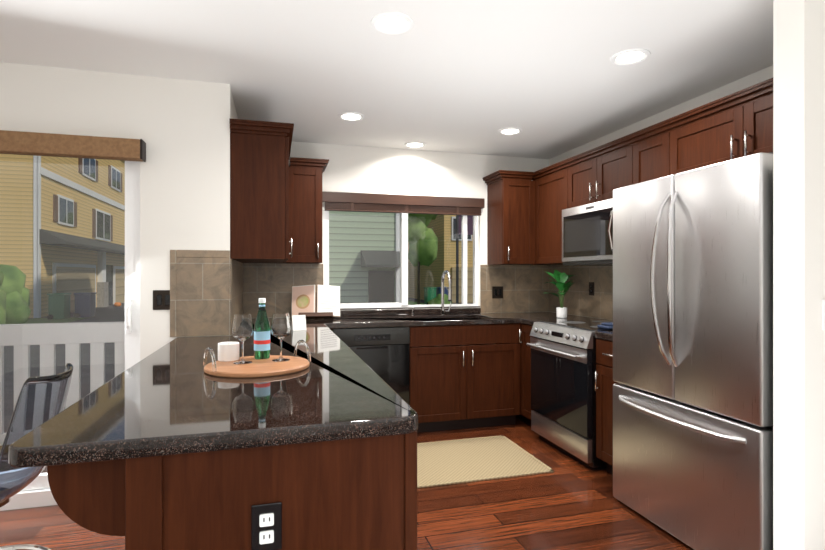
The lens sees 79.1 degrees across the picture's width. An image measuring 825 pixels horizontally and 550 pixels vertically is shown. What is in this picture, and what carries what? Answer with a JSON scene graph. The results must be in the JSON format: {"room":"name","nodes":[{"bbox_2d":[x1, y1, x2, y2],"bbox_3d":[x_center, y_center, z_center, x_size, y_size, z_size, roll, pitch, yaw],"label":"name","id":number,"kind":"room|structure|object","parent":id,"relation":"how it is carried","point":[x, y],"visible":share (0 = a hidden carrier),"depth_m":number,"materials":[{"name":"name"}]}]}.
{"room":"kitchen","nodes":[
{"label":"kitchen","id":0,"kind":"room"},
{"bbox_2d":[0,62,231,360],"bbox_3d":[-2.724,0.065,2.695,3.290,2.470,0.150,0,0,-16],"label":"wall","id":1,"kind":"structure","parent":0,"point":[180,128],"depth_m":2.95,"materials":[{"name":"white paint"}]},
{"bbox_2d":[0,154,139,510],"bbox_3d":[-2.497,0.260,2.725,1.844,2.080,0.174,0,0,-16],"label":"door","id":2,"kind":"structure","parent":1,"relation":"in","point":[36,492],"depth_m":2.90,"materials":[{"name":"clear glass"}]},
{"bbox_2d":[0,130,145,161],"bbox_3d":[-2.506,-0.720,2.629,1.976,0.114,0.090,0,0,-16],"label":"shade valance","id":3,"kind":"object","parent":1,"relation":"attached to","point":[56,145],"visible":1,"depth_m":2.76,"materials":[{"name":"fabric"}]},
{"bbox_2d":[153,290,169,309],"bbox_3d":[-1.474,0.148,2.958,0.116,0.116,0.010,0,0,-16],"label":"switch plate","id":4,"kind":"object","parent":1,"relation":"attached to","point":[161,299],"visible":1,"depth_m":2.95,"materials":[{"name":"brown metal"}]},
{"bbox_2d":[170,250,233,336],"bbox_3d":[-1.281,0.110,3.012,0.330,0.519,0.012,0,0,-15],"label":"tile backsplash","id":5,"kind":"structure","parent":1,"relation":"attached to","point":[213,292],"depth_m":3.01,"materials":[{"name":"brown tile"}]},
{"bbox_2d":[232,95,237,118],"bbox_3d":[-1.378,0.065,3.717,0.150,2.470,1.100,0,0,-16],"label":"wall","id":6,"kind":"structure","parent":0,"point":[234,114],"depth_m":3.33,"materials":[{"name":"white paint"}]},
{"bbox_2d":[234,260,245,314],"bbox_3d":[-1.282,0.110,3.660,0.010,0.519,1.260,0,0,-15],"label":"tile backsplash","id":7,"kind":"structure","parent":6,"relation":"attached to","point":[239,268],"depth_m":3.79,"materials":[{"name":"brown tile"}]},
{"bbox_2d":[230,122,300,263],"bbox_3d":[-1.043,-0.508,3.561,0.411,0.818,0.918,0,0,-16],"label":"upper cabinet","id":8,"kind":"object","parent":6,"relation":"attached to","point":[275,205],"depth_m":3.12,"materials":[{"name":"brown wood"}]},
{"bbox_2d":[0,418,693,549],"bbox_3d":[-0.002,1.325,1.504,7.900,0.050,6.400,0,0,-16],"label":"floor","id":9,"kind":"structure","parent":0,"point":[569,503],"depth_m":2.68,"materials":[{"name":"brown wood"}]},
{"bbox_2d":[0,363,73,549],"bbox_3d":[-1.363,0.803,1.573,0.493,0.994,0.421,0,0,-16],"label":"seat","id":10,"kind":"object","parent":9,"relation":"on","point":[41,400],"visible":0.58,"depth_m":1.51,"materials":[{"name":"grey plastic"}]},
{"bbox_2d":[115,431,416,549],"bbox_3d":[-0.393,0.858,1.492,0.694,0.884,0.547,0,0,-16],"label":"base cabinet","id":11,"kind":"object","parent":9,"relation":"on","point":[355,494],"depth_m":1.24,"materials":[{"name":"brown wood"}]},
{"bbox_2d":[9,317,417,467],"bbox_3d":[-0.846,0.365,2.748,0.960,0.096,3.249,0,0,-15],"label":"countertop","id":12,"kind":"structure","parent":11,"relation":"on","point":[172,397],"depth_m":1.38,"materials":[{"name":"stone"}]},
{"bbox_2d":[203,340,310,377],"bbox_3d":[-0.614,0.320,1.988,0.411,0.098,0.400,0,0,-16],"label":"tray","id":13,"kind":"object","parent":12,"relation":"on","point":[268,367],"visible":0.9,"depth_m":1.90,"materials":[{"name":"brown wood"}]},
{"bbox_2d":[218,342,238,361],"bbox_3d":[-0.759,0.315,2.062,0.084,0.070,0.084,0,0,-16],"label":"candle jar","id":14,"kind":"object","parent":13,"relation":"on","point":[228,351],"visible":1,"depth_m":2.03,"materials":[{"name":"white wax"}]},
{"bbox_2d":[232,314,253,363],"bbox_3d":[-0.678,0.254,1.996,0.083,0.192,0.083,0,0,-16],"label":"wine glass","id":15,"kind":"object","parent":13,"relation":"on","point":[242,330],"visible":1,"depth_m":1.97,"materials":[{"name":"clear glass"}]},
{"bbox_2d":[254,298,269,358],"bbox_3d":[-0.634,0.224,2.107,0.067,0.252,0.067,0,0,-16],"label":"bottle","id":16,"kind":"object","parent":13,"relation":"on","point":[262,338],"visible":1,"depth_m":2.08,"materials":[{"name":"green glass"}]},
{"bbox_2d":[271,313,290,361],"bbox_3d":[-0.541,0.254,2.055,0.083,0.192,0.083,0,0,-16],"label":"wine glass","id":17,"kind":"object","parent":13,"relation":"on","point":[280,327],"visible":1,"depth_m":2.03,"materials":[{"name":"clear glass"}]},
{"bbox_2d":[291,315,305,330],"bbox_3d":[-0.762,0.319,3.348,0.090,0.101,0.062,0,0,-26],"label":"tent card","id":18,"kind":"object","parent":12,"relation":"on","point":[298,322],"visible":0.93,"depth_m":3.33,"materials":[{"name":"white paper"}]},
{"bbox_2d":[251,502,281,549],"bbox_3d":[-0.357,0.620,1.225,0.072,0.116,0.010,0,0,-16],"label":"outlet","id":19,"kind":"object","parent":11,"relation":"attached to","point":[266,526],"visible":1,"depth_m":1.22,"materials":[{"name":"black plastic"}]},
{"bbox_2d":[333,327,409,403],"bbox_3d":[-0.398,0.860,4.223,0.606,0.881,0.629,0,0,-16],"label":"dishwasher","id":20,"kind":"object","parent":9,"relation":"on","point":[382,353],"visible":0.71,"depth_m":3.96,"materials":[{"name":"black plastic"}]},
{"bbox_2d":[331,326,418,432],"bbox_3d":[-0.405,0.858,4.229,0.744,0.884,0.629,0,0,-16],"label":"base cabinet","id":21,"kind":"object","parent":9,"relation":"on","point":[414,331],"depth_m":4.02,"materials":[{"name":"brown wood"}]},
{"bbox_2d":[419,323,521,432],"bbox_3d":[0.380,0.858,4.447,1.006,0.884,0.629,0,0,-16],"label":"base cabinet","id":22,"kind":"object","parent":9,"relation":"on","point":[466,384],"depth_m":4.15,"materials":[{"name":"brown wood"}]},
{"bbox_2d":[337,308,576,346],"bbox_3d":[0.367,0.470,4.439,2.279,0.307,0.639,0,0,-15],"label":"countertop","id":23,"kind":"structure","parent":22,"relation":"on","point":[455,316],"depth_m":4.35,"materials":[{"name":"stone"}]},
{"bbox_2d":[292,285,339,318],"bbox_3d":[-0.812,0.225,4.209,0.401,0.287,0.205,0,0,-10],"label":"cookbook stand","id":24,"kind":"object","parent":23,"relation":"on","point":[310,302],"visible":0.9,"depth_m":4.20,"materials":[{"name":"brown wood"}]},
{"bbox_2d":[440,270,451,314],"bbox_3d":[0.339,0.162,4.586,0.117,0.414,0.245,0,0,-16],"label":"faucet","id":25,"kind":"object","parent":23,"relation":"on","point":[442,309],"visible":1,"depth_m":4.64,"materials":[{"name":"silver metal"}]},
{"bbox_2d":[544,269,576,317],"bbox_3d":[1.252,0.160,4.314,0.356,0.419,0.388,0,0,-16],"label":"plant pot","id":26,"kind":"object","parent":23,"relation":"on","point":[561,285],"visible":1,"depth_m":4.31,"materials":[{"name":"white ceramic"}]},
{"bbox_2d":[417,435,553,487],"bbox_3d":[0.275,1.294,3.501,1.160,0.011,0.760,0,0,-16],"label":"rug","id":27,"kind":"object","parent":9,"relation":"on","point":[450,462],"visible":0.58,"depth_m":3.46,"materials":[{"name":"beige fabric"}]},
{"bbox_2d":[516,324,533,425],"bbox_3d":[1.171,0.858,4.535,0.674,0.884,0.883,0,0,-16],"label":"base cabinet","id":28,"kind":"object","parent":9,"relation":"on","point":[526,409],"visible":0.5,"depth_m":4.22,"materials":[{"name":"brown wood"}]},
{"bbox_2d":[521,316,599,325],"bbox_3d":[1.266,0.392,4.229,0.656,0.044,0.247,0,0,-15],"label":"countertop","id":29,"kind":"structure","parent":28,"relation":"on","point":[529,320],"depth_m":4.25,"materials":[{"name":"stone"}]},
{"bbox_2d":[526,319,612,469],"bbox_3d":[1.349,0.834,3.726,0.752,0.933,0.756,0,0,-16],"label":"range","id":30,"kind":"object","parent":9,"relation":"on","point":[563,392],"visible":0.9,"depth_m":3.54,"materials":[{"name":"grey metal"}]},
{"bbox_2d":[595,339,617,474],"bbox_3d":[1.543,0.858,3.196,0.674,0.884,0.355,0,0,-16],"label":"base cabinet","id":31,"kind":"object","parent":9,"relation":"on","point":[604,382],"visible":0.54,"depth_m":3.21,"materials":[{"name":"brown wood"}]},
{"bbox_2d":[595,331,612,340],"bbox_3d":[1.556,0.392,3.201,0.649,0.044,0.357,0,0,-15],"label":"countertop","id":32,"kind":"structure","parent":31,"relation":"on","point":[605,335],"depth_m":3.20,"materials":[{"name":"stone"}]},
{"bbox_2d":[597,322,612,329],"bbox_3d":[1.413,0.347,3.438,0.240,0.038,0.130,0,0,-16],"label":"towel","id":33,"kind":"object","parent":32,"relation":"on","point":[606,325],"visible":0.38,"depth_m":3.39,"materials":[{"name":"blue fabric"}]},
{"bbox_2d":[613,152,772,549],"bbox_3d":[1.616,0.399,2.539,0.873,1.802,0.918,0,0,-16],"label":"fridge","id":34,"kind":"object","parent":9,"relation":"on","point":[693,358],"visible":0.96,"depth_m":2.30,"materials":[{"name":"grey metal"}]},
{"bbox_2d":[0,0,772,158],"bbox_3d":[-0.002,-1.220,1.504,7.900,0.100,6.400,0,0,-16],"label":"ceiling","id":35,"kind":"structure","parent":0,"point":[549,78],"depth_m":2.69,"materials":[{"name":"white paint"}]},
{"bbox_2d":[338,112,364,120],"bbox_3d":[-0.451,-1.165,3.683,0.200,0.010,0.200,0,0,-16],"label":"recessed light","id":36,"kind":"object","parent":35,"relation":"in","point":[350,116],"visible":0.98,"depth_m":3.67,"materials":[{"name":"white"}]},
{"bbox_2d":[371,12,413,33],"bbox_3d":[-0.093,-1.165,2.319,0.200,0.010,0.200,0,0,-16],"label":"recessed light","id":37,"kind":"object","parent":35,"relation":"in","point":[392,23],"visible":1,"depth_m":2.31,"materials":[{"name":"white"}]},
{"bbox_2d":[404,142,425,147],"bbox_3d":[0.024,-1.165,4.479,0.200,0.010,0.200,0,0,-16],"label":"recessed light","id":38,"kind":"object","parent":35,"relation":"in","point":[414,144],"visible":1,"depth_m":4.46,"materials":[{"name":"white"}]},
{"bbox_2d":[498,127,522,134],"bbox_3d":[0.794,-1.165,4.060,0.200,0.010,0.200,0,0,-16],"label":"recessed light","id":39,"kind":"object","parent":35,"relation":"in","point":[509,131],"visible":0.96,"depth_m":4.05,"materials":[{"name":"white"}]},
{"bbox_2d":[610,48,650,65],"bbox_3d":[1.166,-1.165,2.679,0.200,0.010,0.200,0,0,-16],"label":"recessed light","id":40,"kind":"object","parent":35,"relation":"in","point":[629,57],"visible":1,"depth_m":2.67,"materials":[{"name":"white"}]},
{"bbox_2d":[265,141,548,312],"bbox_3d":[-0.057,0.065,4.732,3.240,2.470,0.150,0,0,-16],"label":"wall","id":41,"kind":"structure","parent":0,"point":[362,169],"depth_m":4.67,"materials":[{"name":"white paint"}]},
{"bbox_2d":[246,263,322,317],"bbox_3d":[-1.111,0.135,4.357,0.659,0.468,0.008,0,0,-15],"label":"tile backsplash","id":42,"kind":"structure","parent":41,"relation":"attached to","point":[272,282],"depth_m":4.33,"materials":[{"name":"brown tile"}]},
{"bbox_2d":[297,158,324,263],"bbox_3d":[-0.931,-0.508,4.208,0.314,0.818,0.390,0,0,-16],"label":"upper cabinet","id":43,"kind":"object","parent":41,"relation":"attached to","point":[312,169],"depth_m":4.08,"materials":[{"name":"brown wood"}]},
{"bbox_2d":[323,202,479,309],"bbox_3d":[-0.083,-0.202,4.705,1.505,1.036,0.109,0,0,-16],"label":"kitchen window","id":44,"kind":"structure","parent":41,"relation":"in","point":[404,275],"depth_m":4.70,"materials":[{"name":"white plastic"}]},
{"bbox_2d":[322,191,484,215],"bbox_3d":[-0.059,-0.653,4.620,1.545,0.163,0.060,0,0,-16],"label":"window blind","id":45,"kind":"object","parent":44,"relation":"attached to","point":[371,202],"visible":0.92,"depth_m":4.58,"materials":[{"name":"brown wood"}]},
{"bbox_2d":[487,170,530,264],"bbox_3d":[0.949,-0.508,4.723,0.344,0.818,0.403,0,0,-16],"label":"upper cabinet","id":46,"kind":"object","parent":41,"relation":"attached to","point":[524,217],"depth_m":4.59,"materials":[{"name":"brown wood"}]},
{"bbox_2d":[480,265,549,312],"bbox_3d":[1.004,0.135,4.944,0.714,0.468,0.008,0,0,-15],"label":"tile backsplash","id":47,"kind":"structure","parent":41,"relation":"attached to","point":[524,288],"depth_m":4.95,"materials":[{"name":"brown tile"}]},
{"bbox_2d":[492,286,502,297],"bbox_3d":[0.834,0.170,4.887,0.116,0.116,0.010,0,0,-16],"label":"switch plate","id":48,"kind":"object","parent":47,"relation":"attached to","point":[497,291],"visible":1,"depth_m":4.88,"materials":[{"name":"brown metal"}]},
{"bbox_2d":[549,65,772,318],"bbox_3d":[1.850,0.065,3.637,0.150,2.470,2.980,0,0,-16],"label":"wall","id":49,"kind":"structure","parent":0,"point":[762,75],"depth_m":3.45,"materials":[{"name":"white paint"}]},
{"bbox_2d":[531,162,566,264],"bbox_3d":[1.344,-0.508,4.414,0.409,0.818,0.549,0,0,-16],"label":"upper cabinet","id":50,"kind":"object","parent":49,"relation":"attached to","point":[549,184],"depth_m":4.41,"materials":[{"name":"brown wood"}]},
{"bbox_2d":[550,265,612,319],"bbox_3d":[1.645,0.135,4.083,0.007,0.468,2.010,0,0,-15],"label":"tile backsplash","id":51,"kind":"structure","parent":49,"relation":"attached to","point":[577,300],"depth_m":4.43,"materials":[{"name":"brown tile"}]},
{"bbox_2d":[589,282,593,295],"bbox_3d":[1.559,0.120,4.355,0.010,0.116,0.072,0,0,-16],"label":"electrical outlet plate","id":52,"kind":"object","parent":51,"relation":"attached to","point":[591,288],"visible":1,"depth_m":4.35,"materials":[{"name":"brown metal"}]},
{"bbox_2d":[567,138,630,208],"bbox_3d":[1.548,-0.726,3.786,0.350,0.383,0.770,0,0,-16],"label":"upper cabinet","id":53,"kind":"object","parent":49,"relation":"attached to","point":[593,177],"depth_m":3.71,"materials":[{"name":"brown wood"}]},
{"bbox_2d":[562,199,612,265],"bbox_3d":[1.484,-0.305,3.763,0.470,0.454,0.756,0,0,-16],"label":"microwave","id":54,"kind":"object","parent":53,"relation":"attached to","point":[587,234],"visible":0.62,"depth_m":3.73,"materials":[{"name":"grey metal"}]},
{"bbox_2d":[631,122,666,184],"bbox_3d":[1.695,-0.508,3.259,0.350,0.818,0.325,0,0,-16],"label":"upper cabinet","id":55,"kind":"object","parent":49,"relation":"attached to","point":[649,148],"depth_m":3.22,"materials":[{"name":"brown wood"}]},
{"bbox_2d":[667,82,772,175],"bbox_3d":[1.872,-0.744,2.620,0.350,0.347,1.000,0,0,-16],"label":"upper cabinet","id":56,"kind":"object","parent":49,"relation":"attached to","point":[740,126],"depth_m":2.69,"materials":[{"name":"brown wood"}]},
{"bbox_2d":[773,0,824,549],"bbox_3d":[2.621,0.065,2.242,2.450,2.470,0.120,0,0,-16],"label":"wall","id":57,"kind":"structure","parent":0,"point":[798,272],"depth_m":1.88,"materials":[{"name":"white paint"}]},
{"bbox_2d":[822,299,824,329],"bbox_3d":[1.574,0.150,1.883,0.072,0.116,0.010,0,0,-16],"label":"switch plate","id":58,"kind":"object","parent":57,"relation":"attached to","point":[823,314],"visible":1,"depth_m":1.88,"materials":[{"name":"white paint"}]},
{"label":"outside","id":59,"kind":"structure","parent":0,"visible":0},
{"bbox_2d":[4,297,472,432],"bbox_3d":[-17.370,1.885,62.636,180.000,0.230,190.000,0,0,-16],"label":"ground","id":60,"kind":"structure","parent":59,"point":[61,360],"depth_m":10.90,"materials":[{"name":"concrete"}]},
{"bbox_2d":[0,270,5,323],"bbox_3d":[-13.780,0.662,15.030,2.384,2.970,1.813,0,0,-16],"label":"bush","id":61,"kind":"object","parent":60,"relation":"on","point":[3,311],"depth_m":15.69,"materials":[{"name":"green plant"}]},
{"bbox_2d":[0,264,30,323],"bbox_3d":[-13.713,0.751,16.453,2.224,2.226,2.176,0,0,-16],"label":"bush","id":62,"kind":"object","parent":60,"relation":"on","point":[26,298],"depth_m":16.45,"materials":[{"name":"green plant"}]},
{"bbox_2d":[0,154,124,317],"bbox_3d":[-25.197,-3.225,29.489,15.800,10.050,22.300,0,0,-16],"label":"building","id":63,"kind":"structure","parent":60,"relation":"on","point":[43,209],"depth_m":23.23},
{"bbox_2d":[47,292,120,318],"bbox_3d":[-15.127,1.270,24.462,1.500,1.060,9.150,0,0,-16],"label":"bins","id":64,"kind":"object","parent":60,"relation":"on","point":[80,306],"depth_m":20.52,"materials":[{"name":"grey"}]},
{"bbox_2d":[329,211,399,302],"bbox_3d":[-4.729,-3.450,18.924,7.000,10.500,9.000,0,0,-16],"label":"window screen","id":65,"kind":"object","parent":60,"relation":"on","point":[352,254],"depth_m":16.13,"materials":[{"name":"grey"}]},
{"bbox_2d":[408,214,437,304],"bbox_3d":[0.528,-2.490,23.082,2.049,8.580,2.304,0,0,-16],"label":"tree","id":66,"kind":"object","parent":60,"relation":"on","point":[415,261],"depth_m":22.55,"materials":[{"name":"green plant"}]},
{"bbox_2d":[424,287,436,304],"bbox_3d":[1.056,1.265,29.869,0.620,1.050,0.720,0,0,-15],"label":"bin","id":67,"kind":"object","parent":60,"relation":"on","point":[432,292],"depth_m":29.58,"materials":[{"name":"green plastic"}]},
{"bbox_2d":[428,294,451,303],"bbox_3d":[1.170,1.385,20.152,0.976,1.288,1.076,0,0,-16],"label":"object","id":68,"kind":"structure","parent":60,"relation":"on","point":[438,298],"depth_m":19.91,"materials":[{"name":"green plant"}]},
{"bbox_2d":[408,215,472,303],"bbox_3d":[8.020,-3.075,35.536,17.950,9.750,20.200,0,0,-16],"label":"building","id":69,"kind":"structure","parent":60,"relation":"on","point":[451,241],"depth_m":32.00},
{"bbox_2d":[437,287,448,294],"bbox_3d":[1.801,1.265,30.179,0.620,1.050,0.720,0,0,-15],"label":"bin","id":70,"kind":"object","parent":60,"relation":"on","point":[439,290],"depth_m":29.88,"materials":[{"name":"blue plastic"}]},
{"bbox_3d":[-2.743,1.462,3.319,2.688,0.275,1.058,0,0,-15],"label":"floor","id":71,"kind":"structure","parent":0,"visible":0},
{"bbox_2d":[0,321,124,445],"bbox_3d":[-2.871,0.847,3.780,2.688,0.954,0.090,0,0,-16],"label":"rail","id":72,"kind":"object","parent":71,"relation":"on","point":[111,327],"depth_m":3.81,"materials":[{"name":"white paint"}]}
]}

